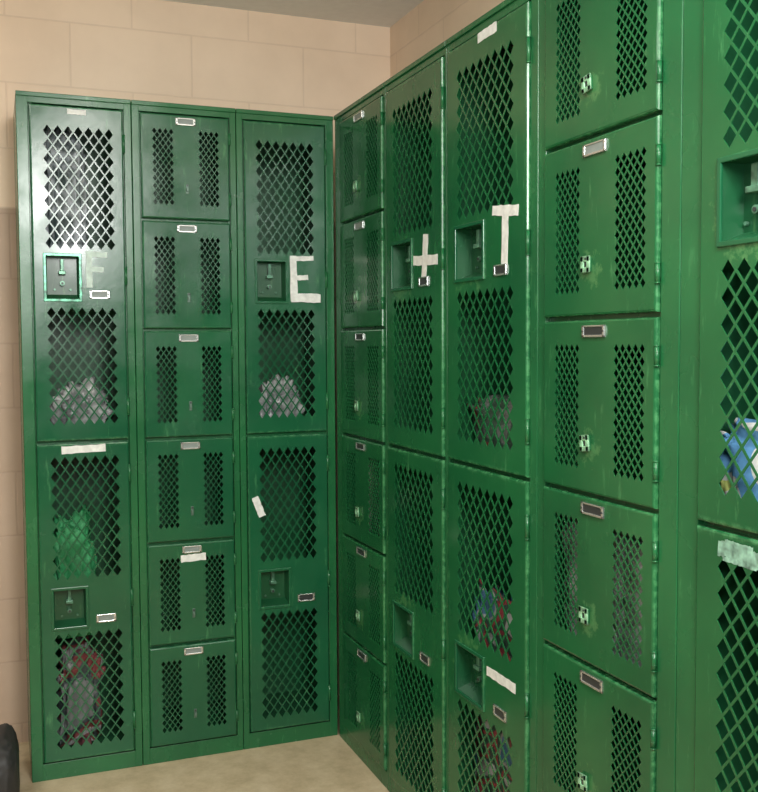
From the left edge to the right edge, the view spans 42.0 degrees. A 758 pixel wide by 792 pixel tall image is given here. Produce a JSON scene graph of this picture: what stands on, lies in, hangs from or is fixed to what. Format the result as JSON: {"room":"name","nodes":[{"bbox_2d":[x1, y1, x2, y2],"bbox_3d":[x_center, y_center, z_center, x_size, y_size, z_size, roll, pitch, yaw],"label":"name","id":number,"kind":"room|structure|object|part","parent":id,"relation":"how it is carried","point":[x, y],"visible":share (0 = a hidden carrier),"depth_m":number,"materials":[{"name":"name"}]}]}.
{"room":"changing room","nodes":[
{"label":"changing room","id":0,"kind":"room"},
{"bbox_2d":[0,0,389,742],"bbox_3d":[-1.932,-0.057,2.579,4.400,2.210,0.100,-1,3,-21],"label":"wall","id":1,"kind":"structure","parent":0,"point":[142,50],"depth_m":2.93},
{"bbox_2d":[19,697,388,791],"bbox_3d":[-0.873,1.208,-0.059,4.400,0.050,5.900,-1,3,-21],"label":"floor","id":2,"kind":"structure","parent":0,"point":[323,764],"depth_m":2.69,"materials":[{"name":"concrete"}]},
{"bbox_2d":[0,723,19,791],"bbox_3d":[-1.000,0.963,2.597,0.100,0.160,0.280,-1,3,-21],"label":"trash bag","id":3,"kind":"object","parent":2,"relation":"on","point":[9,745],"visible":1,"depth_m":2.51,"materials":[{"name":"black plastic"}]},
{"bbox_2d":[13,90,142,782],"bbox_3d":[-0.853,0.114,2.787,0.292,1.834,0.306,-1,3,-21],"label":"locker","id":4,"kind":"object","parent":2,"relation":"on","point":[76,318],"visible":1,"depth_m":2.66,"materials":[{"name":"green metal"}]},
{"bbox_3d":[-0.843,-0.315,2.626,0.098,0.128,0.038,-1,3,-21],"label":"recessed handle","id":5,"kind":"part","parent":4,"relation":"part of","materials":[{"name":"green metal"}]},
{"bbox_2d":[44,125,88,248],"bbox_3d":[-0.872,-0.567,2.731,0.130,0.400,0.120,-1,3,-21],"label":"hanging bag","id":6,"kind":"object","parent":4,"relation":"hanging from","point":[52,137],"visible":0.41,"depth_m":2.69,"materials":[{"name":"grey plastic"}]},
{"bbox_3d":[-0.838,0.572,2.672,0.098,0.116,0.038,-1,3,-21],"label":"recessed handle","id":7,"kind":"part","parent":4,"relation":"part of","materials":[{"name":"green metal"}]},
{"bbox_3d":[-0.800,-0.323,2.635,0.237,0.884,0.016,-1,3,-21],"label":"door","id":8,"kind":"part","parent":4,"relation":"part of","materials":[{"name":"green metal"}]},
{"bbox_2d":[56,635,105,746],"bbox_3d":[-0.860,0.824,2.821,0.140,0.320,0.147,-2,4,-35],"label":"shirt","id":9,"kind":"object","parent":4,"relation":"in","point":[79,650],"visible":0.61,"depth_m":2.78,"materials":[{"name":"grey fabric"}]},
{"bbox_2d":[52,504,96,638],"bbox_3d":[-0.859,0.487,2.768,0.130,0.360,0.120,-1,3,-21],"label":"rolled towel","id":10,"kind":"object","parent":9,"relation":"on","point":[76,517],"visible":0.3,"depth_m":2.72,"materials":[{"name":"green fabric"}]},
{"bbox_2d":[49,377,112,424],"bbox_3d":[-0.839,0.031,2.753,0.180,0.170,0.140,-1,3,-21],"label":"plastic bag","id":11,"kind":"object","parent":4,"relation":"in","point":[73,392],"visible":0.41,"depth_m":2.72,"materials":[{"name":"white plastic"}]},
{"bbox_3d":[-0.795,0.557,2.681,0.237,0.862,0.016,-1,3,-21],"label":"door","id":12,"kind":"part","parent":4,"relation":"part of","materials":[{"name":"green metal"}]},
{"bbox_2d":[131,100,243,764],"bbox_3d":[-0.582,0.107,2.890,0.286,1.834,0.309,-1,3,-21],"label":"locker","id":13,"kind":"object","parent":2,"relation":"on","point":[184,155],"visible":1,"depth_m":2.76,"materials":[{"name":"green metal"}]},
{"bbox_3d":[-0.534,-0.630,2.723,0.243,0.283,0.016,-1,3,-21],"label":"door","id":14,"kind":"part","parent":13,"relation":"part of","materials":[{"name":"green metal"}]},
{"bbox_3d":[-0.533,-0.335,2.738,0.243,0.293,0.016,-1,3,-21],"label":"door","id":15,"kind":"part","parent":13,"relation":"part of","materials":[{"name":"green metal"}]},
{"bbox_3d":[-0.531,-0.034,2.754,0.243,0.292,0.016,-1,3,-21],"label":"door","id":16,"kind":"part","parent":13,"relation":"part of","materials":[{"name":"green metal"}]},
{"bbox_3d":[-0.529,0.262,2.770,0.243,0.285,0.016,-1,3,-21],"label":"door","id":17,"kind":"part","parent":13,"relation":"part of","materials":[{"name":"green metal"}]},
{"bbox_3d":[-0.528,0.552,2.785,0.243,0.282,0.016,-1,3,-21],"label":"door","id":18,"kind":"part","parent":13,"relation":"part of","materials":[{"name":"green metal"}]},
{"bbox_3d":[-0.526,0.841,2.800,0.243,0.279,0.016,-1,3,-21],"label":"door","id":19,"kind":"part","parent":13,"relation":"part of","materials":[{"name":"green metal"}]},
{"bbox_2d":[235,108,337,748],"bbox_3d":[-0.314,0.100,2.995,0.287,1.834,0.307,-1,3,-21],"label":"locker","id":20,"kind":"object","parent":2,"relation":"on","point":[284,161],"visible":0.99,"depth_m":2.88,"materials":[{"name":"green metal"}]},
{"bbox_3d":[-0.313,-0.328,2.832,0.099,0.128,0.038,-1,3,-21],"label":"recessed handle","id":21,"kind":"part","parent":20,"relation":"part of","materials":[{"name":"green metal"}]},
{"bbox_3d":[-0.308,0.558,2.879,0.099,0.116,0.038,-1,3,-21],"label":"recessed handle","id":22,"kind":"part","parent":20,"relation":"part of","materials":[{"name":"green metal"}]},
{"bbox_2d":[258,374,304,417],"bbox_3d":[-0.308,0.018,2.958,0.162,0.170,0.136,-2,4,-32],"label":"plastic bag","id":23,"kind":"object","parent":20,"relation":"in","point":[274,382],"visible":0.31,"depth_m":2.92,"materials":[{"name":"white plastic"}]},
{"bbox_3d":[-0.269,-0.337,2.841,0.240,0.884,0.016,-1,3,-21],"label":"door","id":24,"kind":"part","parent":20,"relation":"part of","materials":[{"name":"green metal"}]},
{"bbox_3d":[-0.264,0.543,2.887,0.240,0.862,0.016,-1,3,-21],"label":"door","id":25,"kind":"part","parent":20,"relation":"part of","materials":[{"name":"green metal"}]},
{"bbox_2d":[334,82,388,790],"bbox_3d":[0.079,0.110,2.776,0.309,1.834,0.396,-1,3,-21],"label":"locker","id":26,"kind":"object","parent":2,"relation":"on","point":[360,128],"visible":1,"depth_m":2.71,"materials":[{"name":"green metal"}]},
{"bbox_3d":[-0.047,-0.630,2.669,0.016,0.283,0.326,-1,3,-21],"label":"door","id":27,"kind":"part","parent":26,"relation":"part of","materials":[{"name":"green metal"}]},
{"bbox_3d":[-0.045,-0.334,2.684,0.016,0.293,0.326,-1,3,-21],"label":"door","id":28,"kind":"part","parent":26,"relation":"part of","materials":[{"name":"green metal"}]},
{"bbox_3d":[-0.044,-0.034,2.700,0.016,0.292,0.326,-1,3,-21],"label":"door","id":29,"kind":"part","parent":26,"relation":"part of","materials":[{"name":"green metal"}]},
{"bbox_3d":[-0.040,0.553,2.731,0.016,0.282,0.326,-1,3,-21],"label":"door","id":30,"kind":"part","parent":26,"relation":"part of","materials":[{"name":"green metal"}]},
{"bbox_3d":[-0.042,0.262,2.716,0.016,0.285,0.326,-1,3,-21],"label":"door","id":31,"kind":"part","parent":26,"relation":"part of","materials":[{"name":"green metal"}]},
{"bbox_3d":[-0.039,0.841,2.747,0.016,0.279,0.326,-1,3,-21],"label":"door","id":32,"kind":"part","parent":26,"relation":"part of","materials":[{"name":"green metal"}]},
{"bbox_2d":[384,41,447,791],"bbox_3d":[0.219,0.127,2.423,0.306,1.834,0.362,-1,3,-21],"label":"locker","id":33,"kind":"object","parent":2,"relation":"on","point":[415,96],"visible":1,"depth_m":2.40,"materials":[{"name":"green metal"}]},
{"bbox_3d":[0.070,-0.318,2.408,0.038,0.121,0.133,-1,3,-21],"label":"recessed handle","id":34,"kind":"part","parent":33,"relation":"part of","materials":[{"name":"green metal"}]},
{"bbox_3d":[0.075,0.578,2.456,0.038,0.116,0.133,-1,3,-21],"label":"recessed handle","id":35,"kind":"part","parent":33,"relation":"part of","materials":[{"name":"green metal"}]},
{"bbox_3d":[0.086,-0.312,2.349,0.016,0.884,0.333,-1,3,-21],"label":"door","id":36,"kind":"part","parent":33,"relation":"part of","materials":[{"name":"green metal"}]},
{"bbox_3d":[0.091,0.567,2.395,0.016,0.862,0.333,-1,3,-21],"label":"door","id":37,"kind":"part","parent":33,"relation":"part of","materials":[{"name":"green metal"}]},
{"bbox_2d":[445,0,538,791],"bbox_3d":[0.356,0.145,2.072,0.306,1.834,0.390,-1,3,-21],"label":"locker","id":38,"kind":"object","parent":2,"relation":"on","point":[493,61],"visible":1,"depth_m":2.02,"materials":[{"name":"green metal"}]},
{"bbox_3d":[0.208,0.595,2.114,0.038,0.116,0.138,-1,3,-21],"label":"recessed handle","id":39,"kind":"part","parent":38,"relation":"part of","materials":[{"name":"green metal"}]},
{"bbox_3d":[0.203,-0.301,2.067,0.038,0.121,0.138,-1,3,-21],"label":"recessed handle","id":40,"kind":"part","parent":38,"relation":"part of","materials":[{"name":"green metal"}]},
{"bbox_3d":[0.225,0.584,2.051,0.016,0.862,0.346,-1,3,-21],"label":"door","id":41,"kind":"part","parent":38,"relation":"part of","materials":[{"name":"green metal"}]},
{"bbox_3d":[0.220,-0.295,2.005,0.016,0.884,0.346,-1,3,-21],"label":"door","id":42,"kind":"part","parent":38,"relation":"part of","materials":[{"name":"green metal"}]},
{"bbox_2d":[467,394,512,449],"bbox_3d":[0.299,0.071,2.066,0.110,0.150,0.340,-1,3,-21],"label":"shirt","id":43,"kind":"object","parent":38,"relation":"in","point":[498,396],"visible":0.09,"depth_m":2.10,"materials":[{"name":"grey fabric"}]},
{"bbox_2d":[471,579,511,791],"bbox_3d":[0.317,0.710,2.105,0.130,0.610,0.340,-1,3,-21],"label":"clothes","id":44,"kind":"object","parent":38,"relation":"in","point":[494,590],"visible":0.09,"depth_m":2.15,"materials":[{"name":"fabric"}]},
{"bbox_2d":[537,0,683,791],"bbox_3d":[0.499,0.164,1.700,0.309,1.834,0.405,-1,3,-21],"label":"locker","id":45,"kind":"object","parent":2,"relation":"on","point":[611,71],"visible":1,"depth_m":1.63,"materials":[{"name":"green metal"}]},
{"bbox_3d":[0.370,0.606,1.682,0.016,0.282,0.327,-1,3,-21],"label":"door","id":46,"kind":"part","parent":45,"relation":"part of","materials":[{"name":"green metal"}]},
{"bbox_3d":[0.368,0.315,1.666,0.016,0.285,0.327,-1,3,-21],"label":"door","id":47,"kind":"part","parent":45,"relation":"part of","materials":[{"name":"green metal"}]},
{"bbox_2d":[561,516,642,666],"bbox_3d":[0.452,0.332,1.719,0.130,0.250,0.330,-1,3,-21],"label":"folded towel","id":48,"kind":"object","parent":45,"relation":"in","point":[571,520],"visible":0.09,"depth_m":1.67,"materials":[{"name":"grey fabric"}]},
{"bbox_3d":[0.366,0.019,1.651,0.016,0.292,0.327,-1,3,-21],"label":"door","id":49,"kind":"part","parent":45,"relation":"part of","materials":[{"name":"green metal"}]},
{"bbox_3d":[0.365,-0.281,1.635,0.016,0.293,0.327,-1,3,-21],"label":"door","id":50,"kind":"part","parent":45,"relation":"part of","materials":[{"name":"green metal"}]},
{"bbox_3d":[0.363,-0.577,1.619,0.016,0.283,0.327,-1,3,-21],"label":"door","id":51,"kind":"part","parent":45,"relation":"part of","materials":[{"name":"green metal"}]},
{"bbox_2d":[675,0,757,791],"bbox_3d":[0.653,0.184,1.312,0.306,1.834,0.429,-1,3,-21],"label":"locker","id":52,"kind":"object","parent":2,"relation":"on","point":[717,689],"visible":1,"depth_m":1.40,"materials":[{"name":"green metal"}]},
{"bbox_3d":[0.526,0.623,1.282,0.016,0.862,0.339,-1,3,-21],"label":"door","id":53,"kind":"part","parent":52,"relation":"part of","materials":[{"name":"green metal"}]},
{"bbox_3d":[0.521,-0.256,1.236,0.016,0.884,0.339,-1,3,-21],"label":"door","id":54,"kind":"part","parent":52,"relation":"part of","materials":[{"name":"green metal"}]},
{"bbox_3d":[0.504,-0.262,1.296,0.038,0.121,0.135,-1,3,-21],"label":"recessed handle","id":55,"kind":"part","parent":52,"relation":"part of","materials":[{"name":"green metal"}]},
{"bbox_2d":[719,418,757,500],"bbox_3d":[0.570,0.106,1.373,0.100,0.150,0.240,-1,3,-21],"label":"clothes","id":56,"kind":"object","parent":52,"relation":"in","point":[733,445],"visible":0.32,"depth_m":1.40,"materials":[{"name":"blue fabric"}]},
{"bbox_2d":[164,0,423,26],"bbox_3d":[-0.885,-1.049,-0.178,4.400,0.050,5.900,-1,3,-21],"label":"ceiling","id":57,"kind":"structure","parent":0,"point":[383,13],"depth_m":3.04,"materials":[{"name":"white paint"}]},
{"bbox_2d":[390,0,503,77],"bbox_3d":[1.143,0.029,0.614,0.100,2.210,5.800,-1,3,-21],"label":"wall","id":58,"kind":"structure","parent":0,"point":[430,23],"depth_m":2.96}
]}

